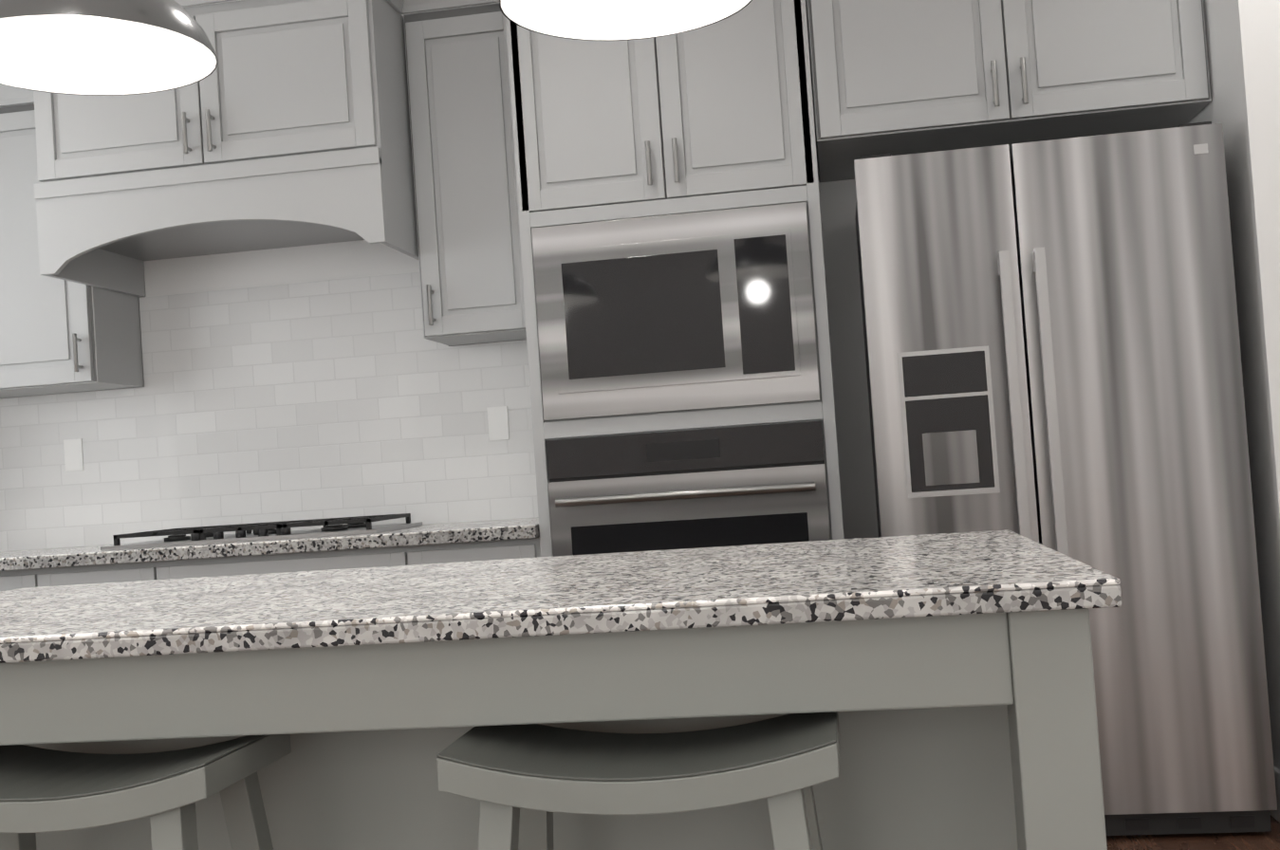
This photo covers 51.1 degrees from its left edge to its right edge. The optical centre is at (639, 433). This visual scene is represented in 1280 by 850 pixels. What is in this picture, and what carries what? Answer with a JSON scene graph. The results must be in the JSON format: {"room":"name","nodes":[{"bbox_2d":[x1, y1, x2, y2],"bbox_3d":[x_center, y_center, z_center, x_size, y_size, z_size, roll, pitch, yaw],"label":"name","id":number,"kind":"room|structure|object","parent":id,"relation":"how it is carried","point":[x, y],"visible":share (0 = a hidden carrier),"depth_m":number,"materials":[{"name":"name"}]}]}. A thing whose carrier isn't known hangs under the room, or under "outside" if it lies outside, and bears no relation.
{"room":"kitchen","nodes":[
{"label":"kitchen","id":0,"kind":"room"},
{"bbox_2d":[0,0,878,538],"bbox_3d":[-0.040,-0.274,4.649,5.800,2.910,0.120,-4,-1,8],"label":"wall","id":1,"kind":"structure","parent":0,"point":[288,264],"depth_m":4.49,"materials":[{"name":"white paint"}]},
{"bbox_2d":[0,94,144,398],"bbox_3d":[-2.134,-0.637,4.740,0.575,0.975,0.327,-4,-1,8],"label":"upper cabinet","id":2,"kind":"object","parent":1,"relation":"attached to","point":[72,284],"depth_m":4.57,"materials":[{"name":"grey wood"}]},
{"bbox_2d":[22,0,421,231],"bbox_3d":[-1.333,-1.117,4.477,1.116,0.640,0.625,-4,-1,8],"label":"upper cabinet","id":3,"kind":"object","parent":1,"relation":"attached to","point":[287,123],"depth_m":4.16,"materials":[{"name":"grey wood"}]},
{"bbox_2d":[0,0,445,297],"bbox_3d":[-1.328,-0.988,4.448,1.264,0.900,0.675,-4,-2,8],"label":"range hood","id":4,"kind":"object","parent":3,"relation":"in","point":[312,123],"depth_m":4.18,"materials":[{"name":"grey wood"}]},
{"bbox_2d":[398,0,526,346],"bbox_3d":[-0.520,-0.856,4.502,0.411,1.070,0.327,-4,-1,8],"label":"upper cabinet","id":5,"kind":"object","parent":1,"relation":"attached to","point":[462,203],"depth_m":4.35,"materials":[{"name":"grey wood"}]},
{"bbox_2d":[809,0,1211,182],"bbox_3d":[1.079,-1.199,4.121,1.097,0.625,0.617,-4,-1,8],"label":"upper cabinet","id":6,"kind":"object","parent":1,"relation":"attached to","point":[895,77],"depth_m":3.83,"materials":[{"name":"grey wood"}]},
{"bbox_2d":[1106,816,1279,849],"bbox_3d":[-0.562,1.172,0.842,5.920,0.100,7.760,-4,-1,8],"label":"floor","id":7,"kind":"structure","parent":0,"point":[1254,841],"depth_m":3.46,"materials":[{"name":"brown wood"}]},
{"bbox_2d":[0,568,37,592],"bbox_3d":[-2.048,0.882,4.556,0.434,0.874,0.617,-4,-1,8],"label":"base cabinet","id":8,"kind":"object","parent":7,"relation":"on","point":[9,581],"depth_m":4.24,"materials":[{"name":"grey wood"}]},
{"bbox_2d":[37,560,174,587],"bbox_3d":[-1.635,0.852,4.495,0.520,0.874,0.617,-4,-1,8],"label":"base cabinet","id":9,"kind":"object","parent":7,"relation":"on","point":[162,569],"depth_m":4.20,"materials":[{"name":"grey wood"}]},
{"bbox_2d":[0,734,291,849],"bbox_3d":[-0.700,0.781,1.738,0.490,0.744,0.419,-4,-1,8],"label":"stool","id":10,"kind":"object","parent":7,"relation":"on","point":[42,790],"visible":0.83,"depth_m":1.67,"materials":[{"name":"grey wood"}]},
{"bbox_2d":[174,545,409,578],"bbox_3d":[-1.036,0.809,4.406,0.814,0.874,0.617,-4,-1,8],"label":"drawer front","id":11,"kind":"object","parent":7,"relation":"on","point":[348,558],"depth_m":4.11,"materials":[{"name":"grey wood"}]},
{"bbox_2d":[0,519,538,572],"bbox_3d":[-1.589,0.394,4.478,2.692,0.033,0.652,-4,-1,8],"label":"countertop","id":12,"kind":"structure","parent":11,"relation":"on","point":[509,529],"depth_m":4.12,"materials":[{"name":"grey stone"}]},
{"bbox_2d":[99,512,423,551],"bbox_3d":[-1.235,0.322,4.434,0.920,0.046,0.460,-4,-2,8],"label":"cooktop","id":13,"kind":"object","parent":12,"relation":"in","point":[359,525],"depth_m":4.26,"materials":[{"name":"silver metal"}]},
{"bbox_2d":[409,530,540,565],"bbox_3d":[-0.460,0.767,4.320,0.471,0.874,0.617,-4,-1,8],"label":"base cabinet","id":14,"kind":"object","parent":7,"relation":"on","point":[470,551],"depth_m":4.03,"materials":[{"name":"grey wood"}]},
{"bbox_2d":[0,612,1107,849],"bbox_3d":[-0.303,0.703,2.111,1.870,0.866,0.928,-4,-1,8],"label":"kitchen island","id":15,"kind":"object","parent":7,"relation":"on","point":[949,677],"depth_m":1.69,"materials":[{"name":"grey wood"}]},
{"bbox_2d":[0,529,1121,666],"bbox_3d":[-0.367,0.256,2.126,1.980,0.032,0.990,-4,-1,8],"label":"island countertop","id":16,"kind":"structure","parent":15,"relation":"on","point":[1006,572],"depth_m":1.72,"materials":[{"name":"grey stone"}]},
{"bbox_2d":[436,711,839,849],"bbox_3d":[0.035,0.728,1.629,0.490,0.744,0.419,-4,-1,8],"label":"stool","id":17,"kind":"object","parent":7,"relation":"on","point":[522,784],"visible":0.9,"depth_m":1.54,"materials":[{"name":"grey wood"}]},
{"bbox_2d":[505,0,844,556],"bbox_3d":[0.154,-0.193,4.232,0.895,2.700,0.641,-4,-1,8],"label":"tall cabinet","id":18,"kind":"object","parent":7,"relation":"on","point":[728,102],"depth_m":3.94,"materials":[{"name":"grey wood"}]},
{"bbox_2d":[530,201,822,424],"bbox_3d":[0.128,-0.351,4.132,0.815,0.575,0.431,-4,-2,8],"label":"microwave","id":19,"kind":"object","parent":18,"relation":"in","point":[708,309],"depth_m":3.92,"materials":[{"name":"silver metal"}]},
{"bbox_2d":[545,420,841,556],"bbox_3d":[0.180,0.379,4.125,0.815,0.770,0.568,-4,-2,8],"label":"oven","id":20,"kind":"object","parent":18,"relation":"in","point":[727,483],"depth_m":3.91,"materials":[{"name":"silver metal"}]},
{"bbox_2d":[853,121,1277,835],"bbox_3d":[1.162,0.144,3.890,0.945,1.850,0.872,-4,-1,8],"label":"refrigerator","id":21,"kind":"object","parent":7,"relation":"on","point":[1051,345],"visible":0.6,"depth_m":3.50,"materials":[{"name":"silver metal"}]},
{"bbox_2d":[1187,0,1275,766],"bbox_3d":[1.729,-0.413,3.937,0.120,2.910,0.770,-4,-1,8],"label":"panel","id":22,"kind":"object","parent":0,"point":[1212,112],"depth_m":3.67,"materials":[{"name":"white paint"}]},
{"bbox_2d":[1269,765,1279,822],"bbox_3d":[1.705,0.967,3.552,0.018,0.140,0.315,-4,-1,8],"label":"baseboard","id":23,"kind":"structure","parent":22,"relation":"attached to","point":[1275,814],"depth_m":3.54,"materials":[{"name":"white"}]},
{"bbox_2d":[1214,0,1279,769],"bbox_3d":[2.087,-0.451,3.429,0.980,2.910,0.110,-4,-1,8],"label":"wall","id":24,"kind":"structure","parent":0,"point":[1242,106],"depth_m":3.48,"materials":[{"name":"white paint"}]},
{"bbox_3d":[-0.767,-1.830,0.919,5.920,0.100,7.760,-4,-1,8],"label":"ceiling","id":25,"kind":"structure","parent":0,"visible":0},
{"bbox_2d":[0,0,218,95],"bbox_3d":[-0.968,-1.177,2.254,0.430,1.104,0.430,-4,-1,8],"label":"pendant light","id":26,"kind":"object","parent":25,"relation":"hanging from","point":[102,47],"visible":1,"depth_m":2.37,"materials":[{"name":"silver metal"}]},
{"bbox_2d":[499,0,752,40],"bbox_3d":[-0.055,-1.255,2.230,0.430,1.074,0.430,-4,-1,8],"label":"pendant light","id":27,"kind":"object","parent":25,"relation":"hanging from","point":[606,20],"visible":1,"depth_m":2.39,"materials":[{"name":"white glass"}]}
]}

